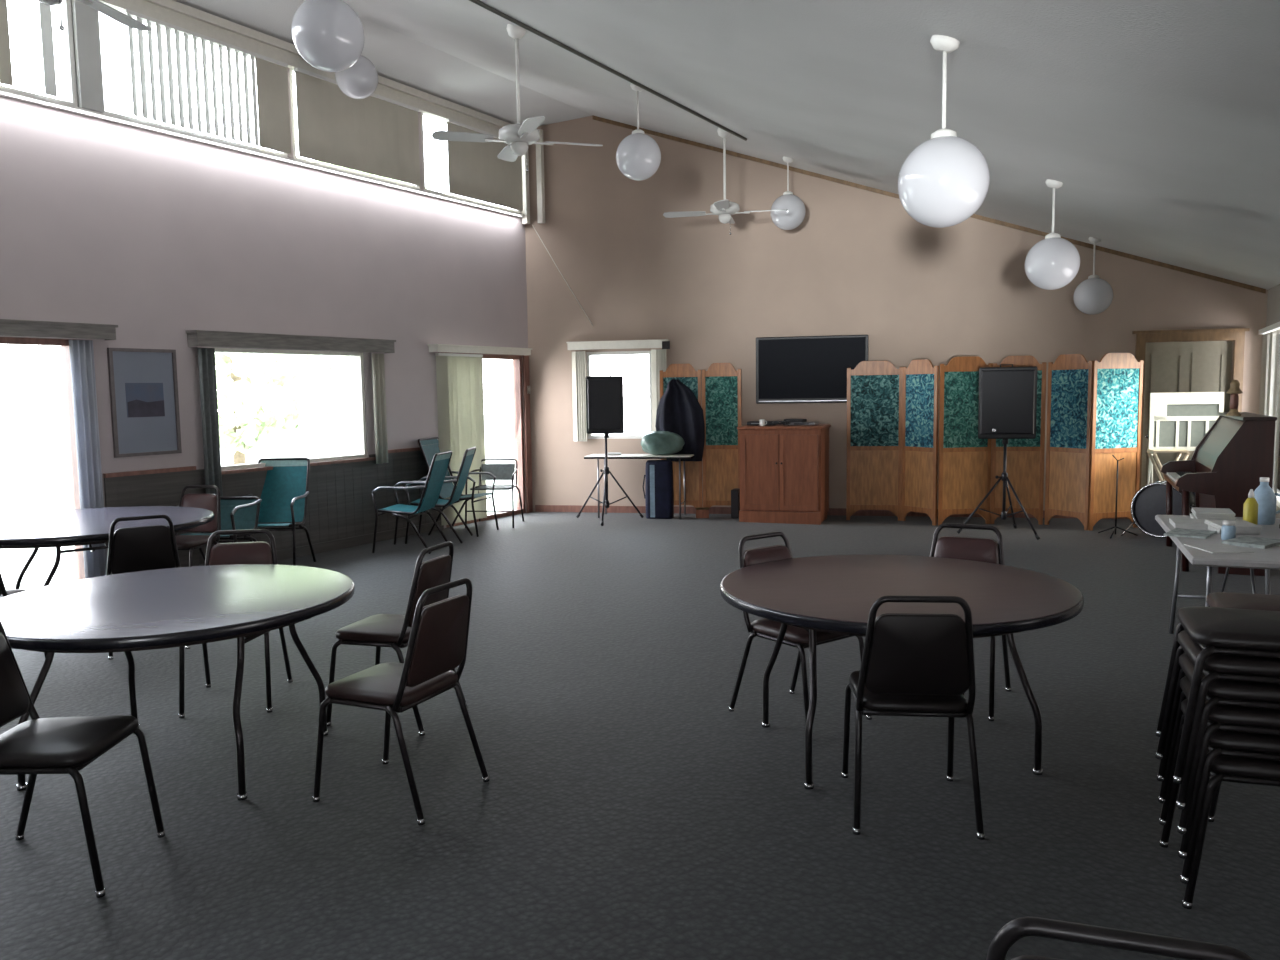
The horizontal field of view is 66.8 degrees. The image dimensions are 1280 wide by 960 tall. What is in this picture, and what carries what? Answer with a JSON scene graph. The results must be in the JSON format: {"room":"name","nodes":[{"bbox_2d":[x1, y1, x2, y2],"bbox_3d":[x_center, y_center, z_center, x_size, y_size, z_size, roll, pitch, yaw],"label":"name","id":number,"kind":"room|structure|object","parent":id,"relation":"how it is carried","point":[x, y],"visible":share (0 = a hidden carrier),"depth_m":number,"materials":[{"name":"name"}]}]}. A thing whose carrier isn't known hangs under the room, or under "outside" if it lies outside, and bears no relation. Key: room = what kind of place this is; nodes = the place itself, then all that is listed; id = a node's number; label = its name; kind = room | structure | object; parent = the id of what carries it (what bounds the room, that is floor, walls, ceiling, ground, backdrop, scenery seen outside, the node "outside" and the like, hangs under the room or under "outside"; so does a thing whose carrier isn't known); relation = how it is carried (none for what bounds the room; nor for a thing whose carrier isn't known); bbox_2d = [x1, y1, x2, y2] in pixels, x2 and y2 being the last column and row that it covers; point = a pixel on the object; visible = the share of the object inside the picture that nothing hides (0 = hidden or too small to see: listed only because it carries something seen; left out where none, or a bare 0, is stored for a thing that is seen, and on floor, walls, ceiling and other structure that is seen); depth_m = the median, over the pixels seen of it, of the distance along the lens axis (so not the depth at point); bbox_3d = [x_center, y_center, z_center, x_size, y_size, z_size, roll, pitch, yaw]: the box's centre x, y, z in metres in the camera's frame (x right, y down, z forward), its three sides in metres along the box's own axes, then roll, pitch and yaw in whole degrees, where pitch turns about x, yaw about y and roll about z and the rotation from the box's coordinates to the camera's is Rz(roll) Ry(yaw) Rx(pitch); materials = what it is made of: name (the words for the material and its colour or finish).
{"room":"event hall","nodes":[
{"label":"event hall","id":0,"kind":"room"},
{"bbox_2d":[0,0,527,558],"bbox_3d":[-5.062,-1.479,7.035,0.160,5.030,13.960,2,6,31],"label":"wall","id":1,"kind":"structure","parent":0,"point":[154,236],"depth_m":8.93,"materials":[{"name":"paint"}]},
{"bbox_2d":[0,0,77,106],"bbox_3d":[-5.702,-3.238,5.811,0.120,0.938,4.518,2,6,31],"label":"window","id":2,"kind":"structure","parent":1,"relation":"in","point":[66,36],"depth_m":7.70,"materials":[{"name":"white paint"}]},
{"bbox_2d":[39,2,56,96],"bbox_3d":[-4.565,-3.398,7.472,0.050,0.845,0.090,2,6,31],"label":"vertical blind","id":3,"kind":"object","parent":2,"relation":"attached to","point":[45,10],"visible":1,"depth_m":7.48,"materials":[{"name":"fabric"}]},
{"bbox_2d":[0,337,84,579],"bbox_3d":[-5.118,0.000,7.020,0.120,2.088,2.118,2,6,31],"label":"window","id":4,"kind":"structure","parent":1,"relation":"in","point":[64,343],"depth_m":7.84,"materials":[{"name":"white glass"}]},
{"bbox_2d":[0,319,117,339],"bbox_3d":[-5.007,-1.095,6.843,0.154,0.120,2.650,2,6,31],"label":"window valance","id":5,"kind":"object","parent":1,"relation":"attached to","point":[8,327],"visible":1,"depth_m":7.53,"materials":[{"name":"grey wood"}]},
{"bbox_2d":[69,340,106,578],"bbox_3d":[-4.453,-0.102,7.846,0.064,2.040,0.190,2,6,31],"label":"drape","id":6,"kind":"object","parent":5,"relation":"hanging from","point":[81,351],"visible":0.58,"depth_m":7.82,"materials":[{"name":"fabric"}]},
{"bbox_2d":[71,0,103,112],"bbox_3d":[-4.433,-3.416,7.783,0.050,0.870,0.180,2,6,31],"label":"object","id":7,"kind":"structure","parent":1,"relation":"attached to","point":[85,18],"depth_m":7.76,"materials":[{"name":"fabric"}]},
{"bbox_2d":[107,348,181,457],"bbox_3d":[-4.234,-0.665,8.307,0.029,0.910,0.600,2,6,31],"label":"framed picture","id":8,"kind":"object","parent":1,"relation":"attached to","point":[143,383],"visible":1,"depth_m":8.29},
{"bbox_2d":[125,383,164,417],"bbox_3d":[-4.235,-0.685,8.306,0.004,0.290,0.340,2,6,31],"label":"print","id":9,"kind":"object","parent":8,"relation":"attached to","point":[142,400],"depth_m":8.30},
{"bbox_2d":[97,10,286,156],"bbox_3d":[-3.988,-3.533,8.697,0.120,0.938,1.858,2,6,31],"label":"window","id":10,"kind":"structure","parent":1,"relation":"in","point":[105,112],"depth_m":8.51,"materials":[{"name":"white paint"}]},
{"bbox_2d":[123,9,258,146],"bbox_3d":[-3.912,-3.510,8.572,0.052,0.845,1.280,2,6,31],"label":"vertical blind","id":11,"kind":"object","parent":10,"relation":"attached to","point":[168,27],"visible":1,"depth_m":8.50,"materials":[{"name":"fabric"}]},
{"bbox_2d":[255,54,290,153],"bbox_3d":[-3.499,-3.581,9.266,0.050,0.845,0.357,2,6,31],"label":"vertical blind","id":12,"kind":"object","parent":10,"relation":"attached to","point":[271,74],"visible":1,"depth_m":9.26,"materials":[{"name":"fabric"}]},
{"bbox_2d":[0,88,523,217],"bbox_3d":[-5.013,-2.850,6.819,0.050,0.040,13.680,2,6,31],"label":"trim","id":13,"kind":"structure","parent":1,"relation":"attached to","point":[3,92],"depth_m":8.87,"materials":[{"name":"white paint"}]},
{"bbox_2d":[103,446,438,477],"bbox_3d":[-3.388,-0.182,9.745,0.060,0.095,4.040,2,6,31],"label":"trim","id":14,"kind":"structure","parent":1,"relation":"attached to","point":[177,469],"depth_m":9.06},
{"bbox_2d":[104,450,440,567],"bbox_3d":[-3.398,0.283,9.799,0.020,0.960,4.040,2,6,31],"label":"wainscoting","id":15,"kind":"structure","parent":1,"relation":"attached to","point":[340,504],"depth_m":10.03,"materials":[{"name":"wood"}]},
{"bbox_2d":[186,330,395,352],"bbox_3d":[-3.354,-1.359,9.628,0.154,0.140,2.430,2,6,31],"label":"window valance","id":16,"kind":"object","parent":1,"relation":"attached to","point":[203,338],"visible":1,"depth_m":9.37,"materials":[{"name":"grey wood"}]},
{"bbox_2d":[198,348,222,496],"bbox_3d":[-3.886,-0.439,8.784,0.064,1.500,0.170,2,6,31],"label":"drape","id":17,"kind":"object","parent":16,"relation":"hanging from","point":[206,356],"visible":0.84,"depth_m":8.76,"materials":[{"name":"fabric"}]},
{"bbox_2d":[372,353,387,463],"bbox_3d":[-2.828,-0.776,10.555,0.064,1.190,0.180,2,6,31],"label":"drape","id":18,"kind":"object","parent":16,"relation":"hanging from","point":[378,365],"visible":1,"depth_m":10.54,"materials":[{"name":"fabric"}]},
{"bbox_2d":[215,348,366,470],"bbox_3d":[-3.502,-0.727,9.711,0.120,1.128,1.878,2,6,31],"label":"window","id":19,"kind":"structure","parent":1,"relation":"in","point":[358,372],"depth_m":10.42,"materials":[{"name":"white glass"}]},
{"bbox_2d":[98,0,510,135],"bbox_3d":[-5.016,-3.854,6.706,0.090,0.220,13.660,2,6,31],"label":"trim","id":20,"kind":"structure","parent":1,"relation":"attached to","point":[173,12],"depth_m":9.19,"materials":[{"name":"wood"}]},
{"bbox_2d":[195,521,443,565],"bbox_3d":[-3.373,0.712,9.828,0.016,0.100,4.040,2,6,31],"label":"baseboard","id":21,"kind":"structure","parent":1,"relation":"attached to","point":[305,550],"depth_m":10.31,"materials":[{"name":"wood"}]},
{"bbox_2d":[290,68,418,188],"bbox_3d":[-3.029,-3.698,10.312,0.120,0.938,1.768,2,6,31],"label":"window","id":22,"kind":"structure","parent":1,"relation":"in","point":[291,70],"depth_m":9.68,"materials":[{"name":"white paint"}]},
{"bbox_2d":[294,67,419,185],"bbox_3d":[-2.927,-3.679,10.230,0.050,0.845,1.694,2,6,31],"label":"vertical blind","id":23,"kind":"object","parent":22,"relation":"attached to","point":[375,134],"visible":0.9,"depth_m":10.16,"materials":[{"name":"fabric"}]},
{"bbox_2d":[421,113,518,212],"bbox_3d":[-2.091,-3.859,11.892,0.120,0.938,1.798,2,6,31],"label":"window","id":24,"kind":"structure","parent":1,"relation":"in","point":[422,114],"depth_m":11.37,"materials":[{"name":"white paint"}]},
{"bbox_2d":[445,119,522,210],"bbox_3d":[-1.890,-3.858,11.977,0.050,0.845,1.412,2,6,31],"label":"roller blind","id":25,"kind":"object","parent":24,"relation":"attached to","point":[475,170],"visible":0.78,"depth_m":11.91,"materials":[{"name":"fabric"}]},
{"bbox_2d":[438,352,532,512],"bbox_3d":[-1.915,-0.555,12.247,0.030,2.130,1.730,2,6,31],"label":"trim","id":26,"kind":"structure","parent":1,"relation":"attached to","point":[527,424],"depth_m":12.93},
{"bbox_2d":[446,353,525,527],"bbox_3d":[-2.000,-0.536,12.271,0.120,2.088,1.578,2,6,31],"label":"sliding door","id":27,"kind":"structure","parent":1,"relation":"in","point":[516,360],"depth_m":12.87,"materials":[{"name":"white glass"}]},
{"bbox_2d":[435,353,486,524],"bbox_3d":[-2.153,-0.506,11.758,0.050,2.030,0.800,2,6,31],"label":"curtain","id":28,"kind":"object","parent":27,"relation":"attached to","point":[460,395],"visible":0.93,"depth_m":11.73,"materials":[{"name":"beige fabric"}]},
{"bbox_2d":[0,512,1279,959],"bbox_3d":[0.232,1.089,6.278,10.300,0.100,17.600,2,6,31],"label":"floor","id":29,"kind":"structure","parent":0,"point":[624,811],"depth_m":3.93,"materials":[{"name":"carpet"}]},
{"bbox_2d":[0,621,164,897],"bbox_3d":[-2.033,0.906,3.333,0.548,0.882,0.465,-1,5,-1],"label":"chair","id":30,"kind":"object","parent":29,"relation":"on","point":[56,745],"visible":1,"depth_m":3.31,"materials":[{"name":"leather"}]},
{"bbox_2d":[0,506,213,588],"bbox_3d":[-3.979,0.662,6.949,1.740,0.750,1.740,-5,7,-39],"label":"round table","id":31,"kind":"object","parent":29,"relation":"on","point":[58,529],"visible":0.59,"depth_m":6.74,"materials":[{"name":"laminate"}]},
{"bbox_2d":[105,515,189,659],"bbox_3d":[-3.242,0.646,6.321,0.465,0.882,0.548,-4,6,-31],"label":"chair","id":32,"kind":"object","parent":29,"relation":"on","point":[132,549],"visible":0.48,"depth_m":6.10,"materials":[{"name":"black leather"}]},
{"bbox_2d":[0,564,354,799],"bbox_3d":[-2.049,0.880,4.307,1.530,0.750,1.530,0,5,8],"label":"round table","id":33,"kind":"object","parent":29,"relation":"on","point":[126,613],"visible":0.95,"depth_m":4.04,"materials":[{"name":"laminate"}]},
{"bbox_2d":[175,485,220,566],"bbox_3d":[-3.700,0.507,7.881,0.465,0.882,0.548,0,5,11],"label":"chair","id":34,"kind":"object","parent":29,"relation":"on","point":[211,502],"visible":0.57,"depth_m":8.02,"materials":[{"name":"leather"}]},
{"bbox_2d":[178,497,261,561],"bbox_3d":[-3.684,0.535,8.513,0.578,0.719,0.634,0,5,6],"label":"patio chair","id":35,"kind":"object","parent":29,"relation":"on","point":[237,513],"visible":0.42,"depth_m":8.70,"materials":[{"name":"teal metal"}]},
{"bbox_2d":[179,529,292,717],"bbox_3d":[-2.161,0.737,5.164,0.465,0.882,0.548,-2,5,-9],"label":"chair","id":36,"kind":"object","parent":29,"relation":"on","point":[262,552],"visible":0.39,"depth_m":5.33,"materials":[{"name":"leather"}]},
{"bbox_2d":[232,457,315,564],"bbox_3d":[-3.443,0.323,9.131,0.578,1.019,0.711,-1,5,-1],"label":"patio chair","id":37,"kind":"object","parent":29,"relation":"on","point":[284,496],"visible":0.67,"depth_m":9.35,"materials":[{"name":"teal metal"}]},
{"bbox_2d":[326,541,466,735],"bbox_3d":[-1.229,0.752,4.853,0.548,0.882,0.465,1,6,17],"label":"chair","id":38,"kind":"object","parent":29,"relation":"on","point":[379,630],"visible":0.76,"depth_m":4.70,"materials":[{"name":"leather"}]},
{"bbox_2d":[313,578,489,824],"bbox_3d":[-0.977,0.835,3.926,0.548,0.882,0.465,2,6,25],"label":"chair","id":39,"kind":"object","parent":29,"relation":"on","point":[438,639],"visible":1,"depth_m":3.80,"materials":[{"name":"brown leather"}]},
{"bbox_2d":[372,451,451,553],"bbox_3d":[-2.351,0.218,10.078,0.711,1.019,0.578,0,5,9],"label":"patio chair","id":40,"kind":"object","parent":29,"relation":"on","point":[438,469],"visible":1,"depth_m":9.95,"materials":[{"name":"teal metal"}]},
{"bbox_2d":[405,447,475,543],"bbox_3d":[-2.186,0.158,10.695,0.711,1.019,0.578,-1,5,2],"label":"patio chair","id":41,"kind":"object","parent":29,"relation":"on","point":[460,481],"visible":0.81,"depth_m":10.54,"materials":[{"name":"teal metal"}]},
{"bbox_2d":[418,437,498,536],"bbox_3d":[-2.103,0.062,11.222,0.744,1.109,0.578,1,6,16],"label":"patio chair","id":42,"kind":"object","parent":29,"relation":"on","point":[428,451],"visible":0.65,"depth_m":11.22,"materials":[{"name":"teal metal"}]},
{"bbox_2d":[465,459,523,527],"bbox_3d":[-1.773,0.154,11.841,0.604,0.795,0.624,0,5,6],"label":"armchair","id":43,"kind":"object","parent":29,"relation":"on","point":[501,471],"visible":0.89,"depth_m":12.01,"materials":[{"name":"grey metal"}]},
{"bbox_2d":[576,438,643,525],"bbox_3d":[-0.512,-0.013,12.130,0.756,1.031,0.869,3,7,35],"label":"speaker stand","id":44,"kind":"object","parent":29,"relation":"on","point":[606,471],"visible":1,"depth_m":12.07,"materials":[{"name":"black metal"}]},
{"bbox_2d":[585,374,623,437],"bbox_3d":[-0.419,-0.915,11.981,0.460,0.791,0.320,0,5,6],"label":"loudspeaker","id":45,"kind":"object","parent":44,"relation":"on","point":[604,394],"visible":1,"depth_m":11.82,"materials":[{"name":"black plastic"}]},
{"bbox_2d":[584,454,693,518],"bbox_3d":[0.007,0.074,12.402,1.364,0.790,0.446,0,5,12],"label":"folding table","id":46,"kind":"object","parent":29,"relation":"on","point":[592,456],"visible":0.91,"depth_m":12.23,"materials":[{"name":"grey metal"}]},
{"bbox_2d":[641,431,684,454],"bbox_3d":[0.288,-0.470,12.285,0.563,0.307,0.358,0,5,12],"label":"plastic bag","id":47,"kind":"object","parent":46,"relation":"on","point":[655,442],"visible":1,"depth_m":12.16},
{"bbox_2d":[642,460,673,518],"bbox_3d":[0.228,0.116,12.243,0.380,0.730,0.208,0,5,12],"label":"equipment case","id":48,"kind":"object","parent":29,"relation":"on","point":[658,477],"visible":1,"depth_m":12.15,"materials":[{"name":"plastic"}]},
{"bbox_2d":[660,363,741,507],"bbox_3d":[0.777,-0.513,12.383,1.039,1.940,0.043,0,5,10],"label":"folding screen","id":49,"kind":"object","parent":29,"relation":"on","point":[718,393],"visible":0.61,"depth_m":12.34,"materials":[{"name":"brown wood"}]},
{"bbox_2d":[655,379,704,461],"bbox_3d":[0.505,-0.756,12.338,0.630,1.040,0.092,0,5,9],"label":"instrument case","id":50,"kind":"object","parent":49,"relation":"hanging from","point":[679,411],"visible":0.8,"depth_m":12.33,"materials":[{"name":"black fabric"}]},
{"bbox_2d":[737,424,830,524],"bbox_3d":[1.762,-0.085,11.841,1.020,1.160,0.629,1,6,21],"label":"media cabinet","id":51,"kind":"object","parent":29,"relation":"on","point":[784,469],"visible":1,"depth_m":11.57,"materials":[{"name":"brown wood"}]},
{"bbox_2d":[729,531,871,719],"bbox_3d":[0.787,0.729,4.779,0.465,0.882,0.548,-5,7,-37],"label":"chair","id":52,"kind":"object","parent":29,"relation":"on","point":[797,637],"visible":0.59,"depth_m":4.77,"materials":[{"name":"metal"}]},
{"bbox_2d":[846,359,938,525],"bbox_3d":[3.014,-0.457,11.533,1.094,1.920,0.279,2,6,31],"label":"folding screen","id":53,"kind":"object","parent":29,"relation":"on","point":[892,413],"visible":1,"depth_m":11.60,"materials":[{"name":"brown wood"}]},
{"bbox_2d":[720,555,1083,789],"bbox_3d":[1.126,0.831,4.320,1.530,0.750,1.530,-1,5,-6],"label":"round table","id":54,"kind":"object","parent":29,"relation":"on","point":[837,594],"visible":0.85,"depth_m":4.08,"materials":[{"name":"laminate"}]},
{"bbox_2d":[842,595,984,839],"bbox_3d":[1.028,0.824,3.720,0.465,0.882,0.548,0,5,7],"label":"chair","id":55,"kind":"object","parent":29,"relation":"on","point":[913,664],"visible":1,"depth_m":3.50,"materials":[{"name":"leather"}]},
{"bbox_2d":[930,523,1010,720],"bbox_3d":[1.631,0.697,4.981,0.465,0.882,0.548,2,6,29],"label":"chair","id":56,"kind":"object","parent":29,"relation":"on","point":[987,550],"visible":0.25,"depth_m":5.10,"materials":[{"name":"brown leather"}]},
{"bbox_2d":[938,355,1046,525],"bbox_3d":[4.032,-0.449,11.168,1.198,1.940,0.134,-1,5,2],"label":"folding screen","id":57,"kind":"object","parent":29,"relation":"on","point":[968,466],"visible":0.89,"depth_m":11.17,"materials":[{"name":"brown wood"}]},
{"bbox_2d":[957,444,1039,539],"bbox_3d":[3.821,0.099,10.501,0.756,0.981,0.869,0,5,6],"label":"speaker stand","id":58,"kind":"object","parent":29,"relation":"on","point":[1004,476],"visible":1,"depth_m":10.48,"materials":[{"name":"black metal"}]},
{"bbox_2d":[978,364,1037,443],"bbox_3d":[3.928,-0.814,10.412,0.580,0.851,0.325,1,6,15],"label":"loudspeaker","id":59,"kind":"object","parent":58,"relation":"on","point":[1007,405],"visible":1,"depth_m":10.26,"materials":[{"name":"black plastic"}]},
{"bbox_2d":[1044,353,1142,530],"bbox_3d":[5.042,-0.426,10.760,0.967,1.940,0.404,1,6,20],"label":"folding screen","id":60,"kind":"object","parent":29,"relation":"on","point":[1094,408],"visible":0.99,"depth_m":10.71,"materials":[{"name":"brown wood"}]},
{"bbox_2d":[986,916,1253,959],"bbox_3d":[0.748,1.026,1.593,0.465,0.882,0.548,1,6,19],"label":"chair","id":61,"kind":"object","parent":29,"relation":"on","point":[1014,930],"visible":1,"depth_m":1.31,"materials":[{"name":"black metal"}]},
{"bbox_2d":[1120,480,1195,537],"bbox_3d":[5.486,0.304,10.121,0.416,0.602,0.733,-6,7,-41],"label":"bass drum","id":62,"kind":"object","parent":29,"relation":"on","point":[1149,501],"visible":0.52,"depth_m":10.08,"materials":[{"name":"silver metal"}]},
{"bbox_2d":[1147,392,1223,484],"bbox_3d":[6.000,-0.213,10.704,0.740,1.502,0.304,0,5,11],"label":"window","id":63,"kind":"structure","parent":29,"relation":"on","point":[1180,420],"depth_m":10.65,"materials":[{"name":"glass"}]},
{"bbox_2d":[1155,515,1279,633],"bbox_3d":[3.437,0.686,5.559,0.720,0.741,1.760,1,6,23],"label":"folding table","id":64,"kind":"object","parent":29,"relation":"on","point":[1267,559],"visible":0.58,"depth_m":5.16,"materials":[{"name":"white plastic"}]},
{"bbox_2d":[1160,412,1276,575],"bbox_3d":[5.179,0.068,8.791,0.710,1.321,1.500,1,6,24],"label":"upright piano","id":65,"kind":"object","parent":29,"relation":"on","point":[1231,458],"visible":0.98,"depth_m":8.13,"materials":[{"name":"brown wood"}]},
{"bbox_2d":[1160,725,1279,908],"bbox_3d":[2.003,0.870,3.073,0.548,0.882,0.465,1,6,20],"label":"chair","id":66,"kind":"object","parent":29,"relation":"on","point":[1223,768],"visible":0.54,"depth_m":2.95,"materials":[{"name":"black metal"}]},
{"bbox_2d":[1159,699,1279,883],"bbox_3d":[1.997,0.792,3.068,0.548,0.882,0.465,1,6,20],"label":"chair","id":67,"kind":"object","parent":66,"relation":"on","point":[1221,743],"visible":0.45,"depth_m":2.95,"materials":[{"name":"black metal"}]},
{"bbox_2d":[1158,676,1279,858],"bbox_3d":[1.991,0.714,3.064,0.548,0.882,0.465,1,6,21],"label":"chair","id":68,"kind":"object","parent":67,"relation":"on","point":[1221,717],"visible":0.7,"depth_m":2.94,"materials":[{"name":"black plastic"}]},
{"bbox_2d":[1157,653,1279,834],"bbox_3d":[1.984,0.636,3.060,0.548,0.882,0.465,1,6,20],"label":"chair","id":69,"kind":"object","parent":68,"relation":"on","point":[1220,692],"visible":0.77,"depth_m":2.94,"materials":[{"name":"black plastic"}]},
{"bbox_2d":[1155,630,1279,809],"bbox_3d":[1.978,0.558,3.056,0.548,0.882,0.465,1,6,20],"label":"chair","id":70,"kind":"object","parent":69,"relation":"on","point":[1216,666],"visible":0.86,"depth_m":2.94,"materials":[{"name":"black plastic"}]},
{"bbox_2d":[1156,606,1279,783],"bbox_3d":[1.972,0.480,3.051,0.548,0.882,0.465,1,6,21],"label":"chair","id":71,"kind":"object","parent":70,"relation":"on","point":[1217,630],"visible":1,"depth_m":2.96,"materials":[{"name":"black plastic"}]},
{"bbox_2d":[174,0,1279,289],"bbox_3d":[0.237,-2.609,5.897,10.360,3.267,17.800,2,6,31],"label":"ceiling","id":72,"kind":"structure","parent":0,"point":[1158,121],"depth_m":6.14,"materials":[{"name":"paint"}]},
{"bbox_2d":[291,0,364,71],"bbox_3d":[-1.786,-2.766,5.530,0.400,0.834,0.400,2,6,31],"label":"globe pendant","id":73,"kind":"object","parent":72,"relation":"hanging from","point":[328,35],"visible":1,"depth_m":5.42,"materials":[{"name":"glass"}]},
{"bbox_2d":[335,54,377,98],"bbox_3d":[-2.728,-4.016,9.324,0.400,0.674,0.400,2,6,31],"label":"globe pendant","id":74,"kind":"object","parent":72,"relation":"hanging from","point":[360,80],"visible":0.7,"depth_m":9.21,"materials":[{"name":"glass"}]},
{"bbox_2d":[431,24,602,170],"bbox_3d":[-0.914,-2.871,7.278,0.975,1.092,0.975,2,6,28],"label":"ceiling fan","id":75,"kind":"object","parent":72,"relation":"hanging from","point":[518,136],"visible":0.91,"depth_m":7.22,"materials":[{"name":"white paint"}]},
{"bbox_2d":[469,0,746,140],"bbox_3d":[-0.436,-3.350,7.681,0.032,0.034,6.100,2,6,31],"label":"ceiling track","id":76,"kind":"object","parent":72,"relation":"attached to","point":[477,2],"visible":1,"depth_m":7.78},
{"bbox_2d":[616,83,660,180],"bbox_3d":[-0.016,-3.081,8.568,0.400,0.844,0.400,2,6,31],"label":"globe pendant","id":77,"kind":"object","parent":72,"relation":"hanging from","point":[638,155],"visible":0.93,"depth_m":8.46,"materials":[{"name":"glass"}]},
{"bbox_2d":[663,128,787,234],"bbox_3d":[0.881,-3.113,10.087,0.975,1.112,0.975,-5,7,-36],"label":"ceiling fan","id":78,"kind":"object","parent":72,"relation":"hanging from","point":[725,208],"visible":0.97,"depth_m":10.06,"materials":[{"name":"white paint"}]},
{"bbox_2d":[770,157,805,229],"bbox_3d":[1.697,-3.293,11.125,0.400,0.834,0.400,2,6,31],"label":"globe pendant","id":79,"kind":"object","parent":72,"relation":"hanging from","point":[789,219],"visible":0.98,"depth_m":11.02,"materials":[{"name":"glass"}]},
{"bbox_2d":[898,35,989,227],"bbox_3d":[1.376,-1.580,4.392,0.400,0.854,0.400,2,6,31],"label":"globe pendant","id":80,"kind":"object","parent":72,"relation":"hanging from","point":[944,180],"visible":1,"depth_m":4.29,"materials":[{"name":"glass"}]},
{"bbox_2d":[1025,179,1079,289],"bbox_3d":[3.206,-1.910,7.533,0.400,0.854,0.400,2,6,31],"label":"globe pendant","id":81,"kind":"object","parent":72,"relation":"hanging from","point":[1053,262],"visible":1,"depth_m":7.43,"materials":[{"name":"glass"}]},
{"bbox_2d":[1073,237,1112,314],"bbox_3d":[5.002,-2.255,10.693,0.400,0.854,0.400,2,6,31],"label":"globe pendant","id":82,"kind":"object","parent":72,"relation":"hanging from","point":[1094,295],"visible":1,"depth_m":10.59,"materials":[{"name":"glass"}]},
{"bbox_2d":[525,116,1267,511],"bbox_3d":[2.824,-2.123,12.037,9.100,5.150,0.161,0,5,12],"label":"wall","id":83,"kind":"structure","parent":0,"point":[857,262],"depth_m":12.19,"materials":[{"name":"paint"}]},
{"bbox_2d":[522,129,544,224],"bbox_3d":[-1.397,-3.937,12.610,0.306,1.180,0.090,0,5,14],"label":"trim","id":84,"kind":"structure","parent":83,"relation":"attached to","point":[539,148],"depth_m":12.59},
{"bbox_2d":[572,351,586,440],"bbox_3d":[-0.798,-1.098,12.770,0.201,1.180,0.049,0,5,12],"label":"vertical blind","id":85,"kind":"object","parent":83,"relation":"attached to","point":[578,357],"visible":0.99,"depth_m":12.76,"materials":[{"name":"fabric"}]},
{"bbox_2d":[566,339,669,349],"bbox_3d":[-0.277,-1.744,12.585,1.370,0.125,0.139,0,5,12],"label":"window valance","id":86,"kind":"object","parent":83,"relation":"attached to","point":[659,343],"visible":1,"depth_m":12.53,"materials":[{"name":"wood"}]},
{"bbox_2d":[756,335,868,403],"bbox_3d":[2.143,-1.378,12.119,1.380,0.830,0.103,0,5,12],"label":"television","id":87,"kind":"object","parent":83,"relation":"attached to","point":[796,369],"visible":0.78,"depth_m":12.08,"materials":[{"name":"black plastic"}]},
{"bbox_2d":[535,505,1127,518],"bbox_3d":[2.207,0.401,12.320,7.400,0.090,0.028,0,5,12],"label":"baseboard","id":88,"kind":"structure","parent":83,"relation":"attached to","point":[538,508],"depth_m":12.58,"materials":[{"name":"wood"}]},
{"bbox_2d":[593,116,1265,292],"bbox_3d":[3.250,-3.397,11.730,7.850,2.529,0.020,0,5,12],"label":"trim","id":89,"kind":"structure","parent":83,"relation":"attached to","point":[1103,249],"depth_m":11.74,"materials":[{"name":"brown wood"}]},
{"bbox_2d":[1141,341,1231,487],"bbox_3d":[6.383,-0.572,11.355,0.940,2.080,0.130,0,5,12],"label":"door","id":90,"kind":"structure","parent":83,"relation":"in","point":[1196,366],"depth_m":11.32,"materials":[{"name":"beige wood"}]},
{"bbox_2d":[1132,328,1249,489],"bbox_3d":[6.373,-0.635,11.310,1.220,2.215,0.051,0,5,12],"label":"trim","id":91,"kind":"structure","parent":83,"relation":"attached to","point":[1236,334],"depth_m":11.19,"materials":[{"name":"brown wood"}]},
{"bbox_2d":[1266,284,1279,517],"bbox_3d":[3.525,-0.115,3.774,0.162,2.662,16.499,2,6,27],"label":"wall","id":92,"kind":"structure","parent":0,"point":[1273,296],"depth_m":10.50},
{"bbox_2d":[1265,330,1279,507],"bbox_3d":[6.710,-0.689,10.138,0.120,1.830,1.980,2,6,27],"label":"window","id":93,"kind":"structure","parent":92,"relation":"in","point":[1274,354],"depth_m":10.63,"materials":[{"name":"white paint"}]},
{"bbox_2d":[1258,322,1279,496],"bbox_3d":[6.542,-0.697,10.093,0.060,1.800,1.850,2,6,27],"label":"vertical blind","id":94,"kind":"object","parent":93,"relation":"attached to","point":[1270,341],"visible":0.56,"depth_m":10.00,"materials":[{"name":"fabric"}]},
{"label":"outside","id":95,"kind":"structure","parent":0,"visible":0},
{"bbox_2d":[0,414,649,589],"bbox_3d":[-21.665,-0.687,30.307,51.880,0.130,90.000,2,6,31],"label":"ground","id":96,"kind":"structure","parent":95,"point":[34,462],"depth_m":26.76,"materials":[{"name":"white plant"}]},
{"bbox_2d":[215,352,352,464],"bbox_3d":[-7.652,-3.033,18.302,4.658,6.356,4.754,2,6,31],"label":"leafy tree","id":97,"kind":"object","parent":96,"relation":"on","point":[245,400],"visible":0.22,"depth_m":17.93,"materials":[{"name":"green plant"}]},
{"bbox_2d":[273,157,429,429],"bbox_3d":[-6.974,-4.302,24.317,5.793,7.745,5.842,2,6,31],"label":"leafy tree","id":98,"kind":"object","parent":96,"relation":"on","point":[343,407],"visible":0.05,"depth_m":23.58,"materials":[{"name":"green plant"}]},
{"bbox_3d":[2.408,0.577,3.630,0.548,0.882,0.465,1,6,23],"label":"chair","id":99,"kind":"object","parent":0,"visible":0},
{"bbox_2d":[1206,592,1279,610],"bbox_3d":[2.402,0.499,3.625,0.548,0.882,0.465,1,6,23],"label":"chair","id":100,"kind":"object","parent":99,"relation":"on","point":[1235,600],"visible":0.37,"depth_m":3.65,"materials":[{"name":"leather"}]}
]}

